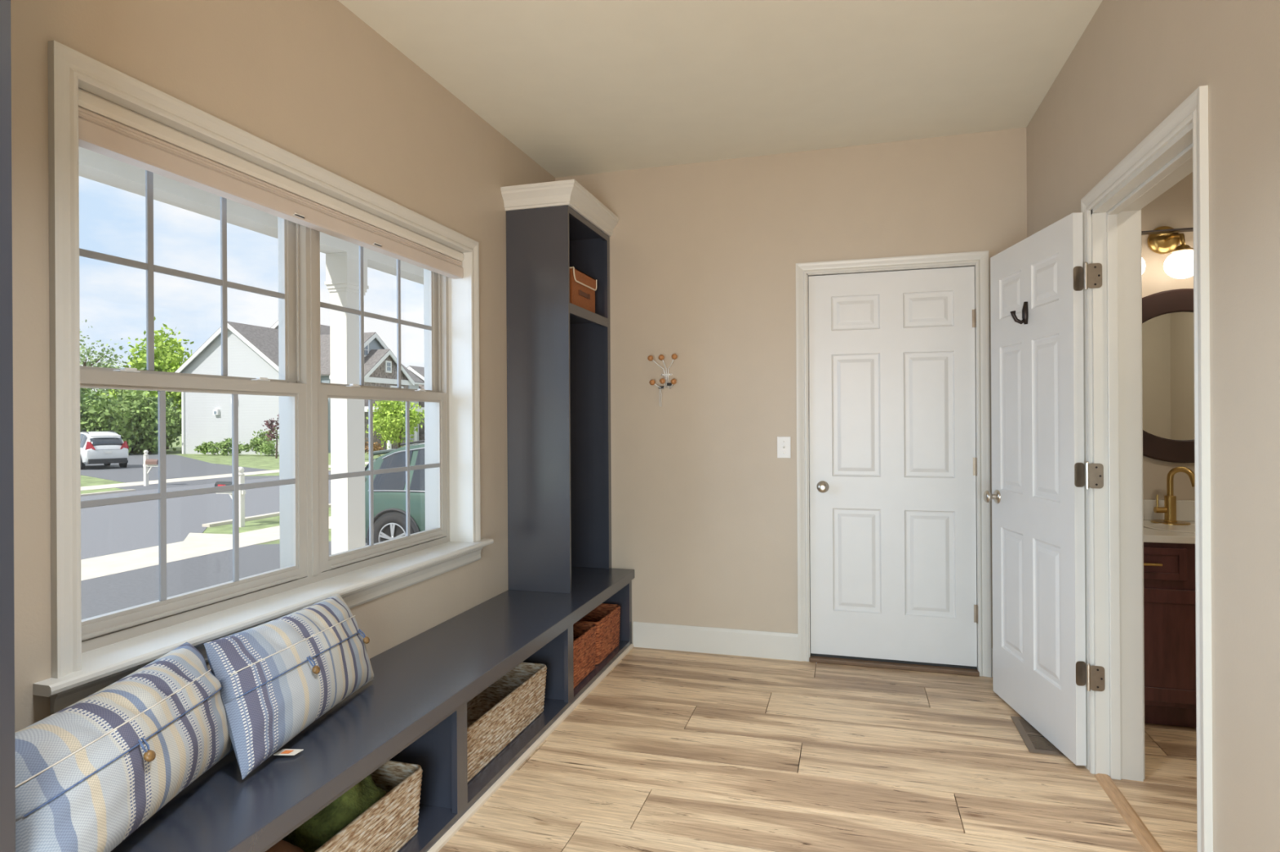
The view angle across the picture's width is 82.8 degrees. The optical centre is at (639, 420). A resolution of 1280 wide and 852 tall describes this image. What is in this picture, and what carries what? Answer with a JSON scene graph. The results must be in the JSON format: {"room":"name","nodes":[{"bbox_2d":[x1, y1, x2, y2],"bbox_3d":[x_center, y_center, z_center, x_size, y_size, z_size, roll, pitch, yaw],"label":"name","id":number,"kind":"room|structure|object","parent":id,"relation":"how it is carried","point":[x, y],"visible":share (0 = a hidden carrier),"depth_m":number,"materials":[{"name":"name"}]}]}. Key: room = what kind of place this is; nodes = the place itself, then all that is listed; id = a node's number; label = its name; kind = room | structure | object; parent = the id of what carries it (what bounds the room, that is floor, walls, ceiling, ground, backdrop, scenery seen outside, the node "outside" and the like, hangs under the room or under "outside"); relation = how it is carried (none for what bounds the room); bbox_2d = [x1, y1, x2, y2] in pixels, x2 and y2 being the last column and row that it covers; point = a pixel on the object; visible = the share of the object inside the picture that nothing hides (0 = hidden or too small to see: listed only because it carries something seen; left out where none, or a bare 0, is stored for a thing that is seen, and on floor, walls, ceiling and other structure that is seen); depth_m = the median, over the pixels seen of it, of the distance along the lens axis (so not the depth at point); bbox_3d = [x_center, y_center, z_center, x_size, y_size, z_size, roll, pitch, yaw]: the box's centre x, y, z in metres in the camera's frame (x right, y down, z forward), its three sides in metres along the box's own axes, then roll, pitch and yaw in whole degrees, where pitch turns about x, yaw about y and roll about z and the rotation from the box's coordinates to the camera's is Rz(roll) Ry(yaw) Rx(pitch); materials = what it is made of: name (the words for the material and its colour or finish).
{"room":"mudroom","nodes":[
{"label":"mudroom","id":0,"kind":"room"},
{"bbox_2d":[10,0,555,733],"bbox_3d":[-1.379,-0.065,1.646,0.233,2.725,5.791,0,0,16],"label":"wall","id":1,"kind":"structure","parent":0,"point":[312,80],"depth_m":2.26,"materials":[{"name":"beige paint"}]},
{"bbox_2d":[32,40,493,715],"bbox_3d":[-1.100,-0.086,2.504,0.281,1.474,1.962,0,0,16],"label":"window","id":2,"kind":"structure","parent":1,"relation":"in","point":[89,655],"depth_m":2.21,"materials":[{"name":"white paint"}]},
{"bbox_2d":[78,88,463,279],"bbox_3d":[-1.071,-0.707,2.482,0.060,0.117,1.742,0,0,16],"label":"cellular shade","id":3,"kind":"object","parent":2,"relation":"attached to","point":[107,128],"visible":0.81,"depth_m":2.10,"materials":[{"name":"fabric"}]},
{"bbox_2d":[337,0,1102,177],"bbox_3d":[0.668,-1.500,0.986,4.550,0.120,5.951,0,0,16],"label":"ceiling","id":4,"kind":"structure","parent":0,"point":[580,87],"depth_m":2.96,"materials":[{"name":"paint"}]},
{"bbox_2d":[438,647,1197,851],"bbox_3d":[0.749,1.309,0.966,4.217,0.050,5.671,0,0,16],"label":"floor","id":5,"kind":"structure","parent":0,"point":[672,751],"depth_m":2.64,"materials":[{"name":"wood"}]},
{"bbox_2d":[260,580,634,851],"bbox_3d":[-0.781,1.099,2.412,0.471,0.389,3.748,0,0,16],"label":"bench","id":6,"kind":"object","parent":5,"relation":"on","point":[447,802],"visible":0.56,"depth_m":2.42,"materials":[{"name":"blue paint"}]},
{"bbox_2d":[314,760,422,851],"bbox_3d":[-0.919,1.154,1.926,0.343,0.198,0.711,0,0,16],"label":"seagrass basket","id":7,"kind":"object","parent":6,"relation":"in","point":[390,823],"visible":0.48,"depth_m":2.08,"materials":[{"name":"beige wicker"}]},
{"bbox_2d":[265,840,304,851],"bbox_3d":[-0.978,1.107,1.777,0.279,0.175,0.340,0,0,16],"label":"garment","id":8,"kind":"object","parent":7,"relation":"in","point":[282,846],"visible":0.26,"depth_m":1.80,"materials":[{"name":"fabric"}]},
{"bbox_2d":[282,774,386,851],"bbox_3d":[-0.876,1.082,2.093,0.279,0.185,0.323,0,0,16],"label":"blanket","id":9,"kind":"object","parent":7,"relation":"in","point":[309,837],"visible":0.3,"depth_m":1.98,"materials":[{"name":"green fabric"}]},
{"bbox_2d":[111,566,634,851],"bbox_3d":[-0.781,0.879,2.411,0.475,0.050,3.748,0,0,16],"label":"bench","id":10,"kind":"object","parent":6,"relation":"on","point":[420,681],"visible":0.59,"depth_m":2.05,"materials":[{"name":"blue paint"}]},
{"bbox_2d":[0,0,15,851],"bbox_3d":[-1.254,-0.152,0.957,0.392,2.016,0.698,0,0,16],"label":"tall cabinet","id":11,"kind":"object","parent":10,"relation":"on","point":[7,763],"visible":1,"depth_m":1.19,"materials":[{"name":"blue paint"}]},
{"bbox_2d":[14,642,233,851],"bbox_3d":[-1.073,0.698,1.537,0.211,0.285,0.658,0,0,3],"label":"lumbar pillow","id":12,"kind":"object","parent":10,"relation":"on","point":[90,773],"visible":0.97,"depth_m":1.42,"materials":[{"name":"fabric"}]},
{"bbox_2d":[204,593,373,779],"bbox_3d":[-0.948,0.701,2.045,0.208,0.297,0.672,0,0,8],"label":"lumbar pillow","id":13,"kind":"object","parent":10,"relation":"on","point":[277,677],"visible":1,"depth_m":1.90,"materials":[{"name":"fabric"}]},
{"bbox_2d":[280,750,293,754],"bbox_3d":[-0.898,0.844,1.847,0.018,0.002,0.026,0,0,16],"label":"print","id":14,"kind":"object","parent":13,"relation":"on","point":[282,752],"depth_m":1.85},
{"bbox_2d":[500,178,618,594],"bbox_3d":[-0.401,-0.156,3.888,0.392,2.016,0.698,0,0,16],"label":"tall cabinet","id":15,"kind":"object","parent":10,"relation":"on","point":[558,350],"visible":1,"depth_m":3.63,"materials":[{"name":"blue paint"}]},
{"bbox_2d":[569,314,592,324],"bbox_3d":[-0.428,-0.572,3.924,0.308,0.019,0.604,0,0,16],"label":"shelf","id":16,"kind":"object","parent":15,"relation":"attached to","point":[573,320],"depth_m":4.07,"materials":[{"name":"blue paint"}]},
{"bbox_2d":[569,266,596,313],"bbox_3d":[-0.409,-0.688,3.938,0.247,0.212,0.360,0,0,16],"label":"storage box","id":17,"kind":"object","parent":15,"relation":"on","point":[583,286],"visible":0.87,"depth_m":3.87,"materials":[{"name":"brown fabric"}]},
{"bbox_2d":[466,662,546,782],"bbox_3d":[-0.655,1.153,2.848,0.336,0.196,0.708,0,0,16],"label":"seagrass basket","id":18,"kind":"object","parent":6,"relation":"on","point":[496,716],"visible":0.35,"depth_m":2.88,"materials":[{"name":"beige wicker"}]},
{"bbox_2d":[573,622,596,688],"bbox_3d":[-0.431,1.140,3.540,0.341,0.220,0.384,0,0,16],"label":"rope basket","id":19,"kind":"object","parent":6,"relation":"in","point":[584,634],"visible":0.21,"depth_m":3.53,"materials":[{"name":"brown fabric"}]},
{"bbox_2d":[576,604,620,665],"bbox_3d":[-0.320,1.140,3.920,0.341,0.220,0.382,0,0,16],"label":"rope basket","id":20,"kind":"object","parent":6,"relation":"in","point":[606,617],"visible":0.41,"depth_m":3.90,"materials":[{"name":"brown fabric"}]},
{"bbox_2d":[1010,715,1066,756],"bbox_3d":[1.609,1.277,2.944,0.124,0.005,0.350,0,0,16],"label":"floor vent","id":21,"kind":"object","parent":5,"relation":"in","point":[1035,742],"visible":0.74,"depth_m":2.90,"materials":[{"name":"beige metal"}]},
{"bbox_2d":[1094,773,1164,851],"bbox_3d":[1.546,1.274,2.217,0.052,0.011,0.806,0,0,16],"label":"trim","id":22,"kind":"structure","parent":5,"relation":"on","point":[1137,827],"depth_m":2.34,"materials":[{"name":"brown wood"}]},
{"bbox_2d":[1143,542,1196,728],"bbox_3d":[2.433,0.887,3.137,0.930,0.774,0.560,0,0,16],"label":"vanity","id":23,"kind":"object","parent":5,"relation":"on","point":[1169,569],"visible":0.15,"depth_m":2.97,"materials":[{"name":"brown wood"}]},
{"bbox_2d":[1142,499,1195,544],"bbox_3d":[2.435,0.436,3.151,0.930,0.125,0.530,0,0,16],"label":"countertop","id":24,"kind":"structure","parent":23,"relation":"on","point":[1185,509],"depth_m":3.22,"materials":[{"name":"stone"}]},
{"bbox_2d":[1143,523,1195,533],"bbox_3d":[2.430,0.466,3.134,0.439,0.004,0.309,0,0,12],"label":"basin","id":25,"kind":"object","parent":24,"relation":"in","point":[1153,527],"depth_m":3.15,"materials":[{"name":"stone"}]},
{"bbox_2d":[1150,466,1195,525],"bbox_3d":[2.431,0.338,3.313,0.167,0.259,0.150,0,0,16],"label":"faucet","id":26,"kind":"object","parent":24,"relation":"on","point":[1169,509],"visible":0.98,"depth_m":3.30,"materials":[{"name":"gold metal"}]},
{"bbox_2d":[555,127,1195,648],"bbox_3d":[1.552,-0.082,3.757,4.217,2.725,0.140,0,0,16],"label":"wall","id":27,"kind":"structure","parent":0,"point":[704,256],"depth_m":3.98,"materials":[{"name":"beige paint"}]},
{"bbox_2d":[647,353,677,388],"bbox_3d":[0.128,-0.274,4.053,0.171,0.193,0.086,0,0,16],"label":"coat rack","id":28,"kind":"object","parent":27,"relation":"attached to","point":[650,357],"visible":1,"depth_m":4.05,"materials":[{"name":"white metal"}]},
{"bbox_2d":[658,386,663,406],"bbox_3d":[0.119,-0.136,4.078,0.028,0.116,0.012,0,0,16],"label":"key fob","id":29,"kind":"object","parent":28,"relation":"hanging from","point":[662,387],"visible":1,"depth_m":4.08,"materials":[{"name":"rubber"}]},
{"bbox_2d":[777,436,791,457],"bbox_3d":[0.773,0.144,3.901,0.072,0.116,0.018,0,0,16],"label":"light switch","id":30,"kind":"object","parent":27,"relation":"attached to","point":[784,443],"visible":1,"depth_m":3.90,"materials":[{"name":"white plastic"}]},
{"bbox_2d":[632,622,992,677],"bbox_3d":[0.941,1.213,3.856,2.039,0.141,0.014,0,0,16],"label":"baseboard","id":31,"kind":"structure","parent":27,"relation":"attached to","point":[728,642],"depth_m":4.00,"materials":[{"name":"white paint"}]},
{"bbox_2d":[795,250,991,677],"bbox_3d":[1.303,0.219,3.788,0.942,2.125,0.141,0,0,16],"label":"door","id":32,"kind":"structure","parent":27,"relation":"in","point":[892,353],"depth_m":3.77,"materials":[{"name":"white paint"}]},
{"bbox_2d":[1141,226,1193,279],"bbox_3d":[2.492,-0.779,3.302,0.860,0.272,0.206,0,0,16],"label":"vanity light","id":33,"kind":"object","parent":27,"relation":"attached to","point":[1162,239],"visible":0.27,"depth_m":3.29,"materials":[{"name":"gold metal"}]},
{"bbox_2d":[1142,288,1194,462],"bbox_3d":[2.529,-0.208,3.384,0.812,0.812,0.029,0,0,16],"label":"round mirror","id":34,"kind":"object","parent":27,"relation":"attached to","point":[1167,316],"visible":0.27,"depth_m":3.40,"materials":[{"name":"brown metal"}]},
{"bbox_2d":[1142,499,1195,521],"bbox_3d":[2.506,0.421,3.395,0.930,0.095,0.021,0,0,16],"label":"backsplash","id":35,"kind":"structure","parent":27,"relation":"attached to","point":[1185,509],"depth_m":3.38,"materials":[{"name":"stone"}]},
{"bbox_2d":[1026,0,1279,851],"bbox_3d":[1.192,-0.081,0.836,0.146,2.725,5.671,0,0,16],"label":"wall","id":36,"kind":"structure","parent":0,"point":[1135,62],"depth_m":1.67,"materials":[{"name":"beige paint"}]},
{"bbox_2d":[983,212,1086,765],"bbox_3d":[1.634,0.251,3.029,0.157,2.028,0.740,0,0,4],"label":"door","id":37,"kind":"structure","parent":36,"relation":"in","point":[1037,312],"depth_m":2.93,"materials":[{"name":"white paint"}]},
{"bbox_2d":[1073,262,1104,691],"bbox_3d":[1.623,0.201,2.628,0.039,1.547,0.087,0,0,-30],"label":"hinges","id":38,"kind":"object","parent":36,"relation":"attached to","point":[1092,272],"depth_m":2.61,"materials":[{"name":"silver metal"}]},
{"bbox_2d":[1080,84,1213,851],"bbox_3d":[1.592,0.231,2.202,0.182,2.097,0.952,0,0,16],"label":"trim","id":39,"kind":"structure","parent":36,"relation":"attached to","point":[1177,148],"depth_m":2.58,"materials":[{"name":"white paint"}]},
{"bbox_3d":[-2.043,1.487,3.721,2.180,0.130,12.000,0,0,16],"label":"floor","id":40,"kind":"structure","parent":0,"visible":0},
{"bbox_2d":[324,252,368,555],"bbox_3d":[-2.358,0.049,5.857,0.212,2.751,0.266,0,0,16],"label":"porch column","id":41,"kind":"structure","parent":40,"relation":"on","point":[342,268],"depth_m":5.76,"materials":[{"name":"white paint"}]},
{"bbox_2d":[78,146,423,284],"bbox_3d":[-2.916,-1.468,3.970,0.200,0.288,12.000,0,0,16],"label":"porch ceiling","id":42,"kind":"structure","parent":41,"relation":"on","point":[93,166],"depth_m":4.49,"materials":[{"name":"white paint"}]},
{"label":"outside","id":43,"kind":"structure","parent":0,"visible":0},
{"bbox_2d":[115,475,279,491],"bbox_3d":[-16.470,2.452,27.289,1.900,0.300,6.800,0,0,16],"label":"apron","id":44,"kind":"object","parent":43,"point":[150,486],"visible":0.29,"depth_m":26.84,"materials":[{"name":"concrete"}]},
{"bbox_2d":[142,449,158,486],"bbox_3d":[-17.182,1.677,25.537,0.720,1.280,0.180,0,0,16],"label":"mailbox","id":45,"kind":"object","parent":44,"relation":"on","point":[148,463],"visible":0.95,"depth_m":25.55,"materials":[{"name":"white wood"}]},
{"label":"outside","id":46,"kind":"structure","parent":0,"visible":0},
{"bbox_2d":[80,453,267,483],"bbox_3d":[-32.736,2.553,41.184,34.100,0.300,19.600,0,0,16],"label":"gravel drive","id":47,"kind":"structure","parent":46,"point":[176,466],"depth_m":34.40,"materials":[{"name":"concrete"}]},
{"bbox_2d":[80,388,122,431],"bbox_3d":[-39.933,-0.356,50.274,7.731,5.663,7.588,0,0,-17],"label":"bush","id":48,"kind":"object","parent":47,"relation":"on","point":[82,398],"visible":0.05,"depth_m":50.90,"materials":[{"name":"green plant"}]},
{"bbox_2d":[80,431,128,469],"bbox_3d":[-27.539,1.487,36.651,4.783,1.935,2.290,0,0,40],"label":"car","id":49,"kind":"object","parent":47,"relation":"on","point":[107,448],"visible":0.65,"depth_m":35.18,"materials":[{"name":"paint"}]},
{"bbox_2d":[85,441,95,450],"bbox_3d":[-26.271,1.216,34.688,0.389,0.430,0.124,0,0,-35],"label":"tail lamp","id":50,"kind":"object","parent":49,"relation":"attached to","point":[91,446],"depth_m":34.66,"materials":[{"name":"red plastic"}]},
{"bbox_2d":[120,440,128,449],"bbox_3d":[-25.402,1.211,35.713,0.124,0.430,0.389,0,0,25],"label":"tail lamp","id":51,"kind":"object","parent":49,"relation":"attached to","point":[123,446],"depth_m":35.69,"materials":[{"name":"red plastic"}]},
{"bbox_2d":[80,394,158,453],"bbox_3d":[-37.625,0.291,51.440,5.858,4.339,5.816,0,0,16],"label":"bush","id":52,"kind":"object","parent":47,"relation":"on","point":[108,420],"visible":0.51,"depth_m":50.20,"materials":[{"name":"green plant"}]},
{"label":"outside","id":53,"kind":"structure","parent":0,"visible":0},
{"bbox_2d":[80,541,367,619],"bbox_3d":[-5.304,2.375,5.972,7.150,0.300,20.500,0,0,16],"label":"driveway","id":54,"kind":"structure","parent":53,"point":[106,594],"depth_m":10.26,"materials":[{"name":"concrete"}]},
{"bbox_2d":[364,440,425,545],"bbox_3d":[-2.164,1.282,11.769,5.022,2.032,2.404,0,0,16],"label":"car","id":55,"kind":"object","parent":54,"relation":"on","point":[388,489],"visible":0.12,"depth_m":11.30,"materials":[{"name":"paint"}]},
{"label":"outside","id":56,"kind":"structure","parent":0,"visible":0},
{"bbox_2d":[80,434,383,544],"bbox_3d":[-95.876,2.970,69.547,217.000,0.300,320.000,0,0,16],"label":"lawn","id":57,"kind":"structure","parent":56,"point":[255,461],"depth_m":35.63,"materials":[{"name":"green plant"}]},
{"bbox_2d":[80,387,109,421],"bbox_3d":[-42.700,-0.766,53.681,8.056,6.517,7.274,0,0,16],"label":"bush","id":58,"kind":"object","parent":57,"relation":"on","point":[86,392],"visible":0.02,"depth_m":54.65,"materials":[{"name":"green plant"}]},
{"bbox_2d":[80,319,132,396],"bbox_3d":[-45.718,-3.030,59.643,8.792,11.082,10.350,0,0,-23],"label":"tree","id":59,"kind":"object","parent":57,"relation":"on","point":[86,362],"visible":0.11,"depth_m":61.00,"materials":[{"name":"green plant"}]},
{"bbox_2d":[80,488,135,496],"bbox_3d":[-27.523,2.451,-13.758,0.200,0.300,78.200,0,0,16],"label":"kerb","id":60,"kind":"object","parent":57,"relation":"on","point":[130,490],"visible":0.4,"depth_m":22.90,"materials":[{"name":"concrete"}]},
{"bbox_2d":[97,360,149,395],"bbox_3d":[-42.709,-1.342,61.258,5.390,7.671,5.796,0,0,16],"label":"tree","id":61,"kind":"object","parent":57,"relation":"on","point":[117,366],"visible":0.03,"depth_m":59.95,"materials":[{"name":"green plant"}]},
{"bbox_2d":[84,388,181,452],"bbox_3d":[-39.479,-0.585,56.414,6.859,6.118,7.150,0,0,41],"label":"bush","id":62,"kind":"object","parent":57,"relation":"on","point":[113,390],"visible":0.02,"depth_m":56.05,"materials":[{"name":"green plant"}]},
{"bbox_2d":[108,389,182,453],"bbox_3d":[-36.492,-0.198,53.657,5.611,5.302,5.263,0,0,45],"label":"bush","id":63,"kind":"object","parent":57,"relation":"on","point":[152,439],"visible":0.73,"depth_m":52.77,"materials":[{"name":"green plant"}]},
{"bbox_2d":[128,396,182,453],"bbox_3d":[-37.254,-0.061,55.610,4.872,5.040,5.460,0,0,-33],"label":"bush","id":64,"kind":"object","parent":57,"relation":"on","point":[171,400],"visible":0.02,"depth_m":55.60,"materials":[{"name":"green plant"}]},
{"bbox_2d":[120,315,193,449],"bbox_3d":[-40.716,-3.128,62.536,8.278,11.217,7.368,0,0,16],"label":"tree","id":65,"kind":"object","parent":57,"relation":"on","point":[166,359],"visible":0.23,"depth_m":61.14,"materials":[{"name":"green plant"}]},
{"bbox_2d":[194,441,221,454],"bbox_3d":[-29.821,1.903,50.242,1.702,0.966,1.535,0,0,16],"label":"shrub","id":66,"kind":"object","parent":57,"relation":"on","point":[206,447],"visible":0.94,"depth_m":49.94,"materials":[{"name":"green plant"}]},
{"bbox_2d":[214,438,242,455],"bbox_3d":[-28.106,1.747,49.622,1.716,1.256,1.935,0,0,16],"label":"shrub","id":67,"kind":"object","parent":57,"relation":"on","point":[224,446],"visible":0.69,"depth_m":49.18,"materials":[{"name":"green plant"}]},
{"bbox_2d":[214,466,245,527],"bbox_3d":[-8.727,1.620,15.470,0.720,1.280,0.190,0,0,16],"label":"mailbox","id":68,"kind":"object","parent":57,"relation":"on","point":[242,493],"visible":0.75,"depth_m":15.39,"materials":[{"name":"white wood"}]},
{"bbox_2d":[238,436,264,454],"bbox_3d":[-26.082,1.671,49.160,1.520,1.259,2.035,0,0,16],"label":"shrub","id":69,"kind":"object","parent":57,"relation":"on","point":[253,443],"visible":0.77,"depth_m":48.93,"materials":[{"name":"green plant"}]},
{"bbox_2d":[252,427,279,456],"bbox_3d":[-24.759,1.415,48.461,2.270,1.878,2.523,0,0,16],"label":"shrub","id":70,"kind":"object","parent":57,"relation":"on","point":[268,448],"visible":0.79,"depth_m":48.06,"materials":[{"name":"green plant"}]},
{"bbox_2d":[262,413,279,458],"bbox_3d":[-22.746,0.828,45.214,1.497,3.068,1.575,0,0,-25],"label":"sapling","id":71,"kind":"object","parent":57,"relation":"on","point":[270,425],"visible":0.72,"depth_m":45.31,"materials":[{"name":"red plant"}]},
{"bbox_2d":[174,320,424,454],"bbox_3d":[-26.396,-2.893,60.251,17.510,11.440,18.730,0,0,16],"label":"house","id":72,"kind":"structure","parent":57,"relation":"on","point":[252,350],"depth_m":52.24,"materials":[{"name":"white"}]},
{"bbox_2d":[213,409,219,414],"bbox_3d":[-30.307,-0.603,51.930,0.400,0.400,0.200,0,0,16],"label":"vent hood","id":73,"kind":"object","parent":72,"relation":"attached to","point":[215,411],"depth_m":51.84,"materials":[{"name":"white plastic"}]},
{"bbox_2d":[364,438,382,457],"bbox_3d":[-16.164,1.609,43.166,1.879,1.138,1.790,0,0,28],"label":"shrub","id":74,"kind":"object","parent":57,"relation":"on","point":[375,447],"visible":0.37,"depth_m":42.87,"materials":[{"name":"orange plant"}]},
{"bbox_2d":[364,400,424,448],"bbox_3d":[-14.817,0.185,44.341,3.755,4.258,4.063,0,0,-28],"label":"tree","id":75,"kind":"object","parent":57,"relation":"on","point":[392,422],"visible":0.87,"depth_m":43.76,"materials":[{"name":"green plant"}]},
{"bbox_2d":[406,365,424,443],"bbox_3d":[-20.180,-1.298,77.451,10.720,8.090,15.130,0,0,16],"label":"house","id":76,"kind":"structure","parent":57,"relation":"on","point":[419,371],"depth_m":70.19,"materials":[{"name":"stone"}]},
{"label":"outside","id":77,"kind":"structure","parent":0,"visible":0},
{"bbox_2d":[80,515,331,581],"bbox_3d":[-6.887,2.388,17.628,2.400,0.300,150.000,0,0,16],"label":"sidewalk","id":78,"kind":"structure","parent":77,"point":[195,544],"depth_m":12.38,"materials":[{"name":"concrete"}]},
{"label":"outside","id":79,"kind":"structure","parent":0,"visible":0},
{"bbox_2d":[80,462,368,491],"bbox_3d":[-19.945,2.468,21.426,1.500,0.300,150.000,0,0,16],"label":"sidewalk","id":80,"kind":"structure","parent":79,"point":[175,480],"depth_m":28.04,"materials":[{"name":"concrete"}]},
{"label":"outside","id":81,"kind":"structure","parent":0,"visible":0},
{"bbox_2d":[80,471,330,559],"bbox_3d":[-12.336,2.426,19.213,10.550,0.300,150.000,0,0,16],"label":"street","id":82,"kind":"structure","parent":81,"point":[108,530],"depth_m":17.25,"materials":[{"name":"grey asphalt"}]},
{"bbox_2d":[201,503,331,527],"bbox_3d":[1.659,2.301,52.738,0.200,0.300,77.800,0,0,16],"label":"kerb","id":83,"kind":"object","parent":82,"relation":"on","point":[273,514],"visible":0.14,"depth_m":16.35,"materials":[{"name":"concrete"}]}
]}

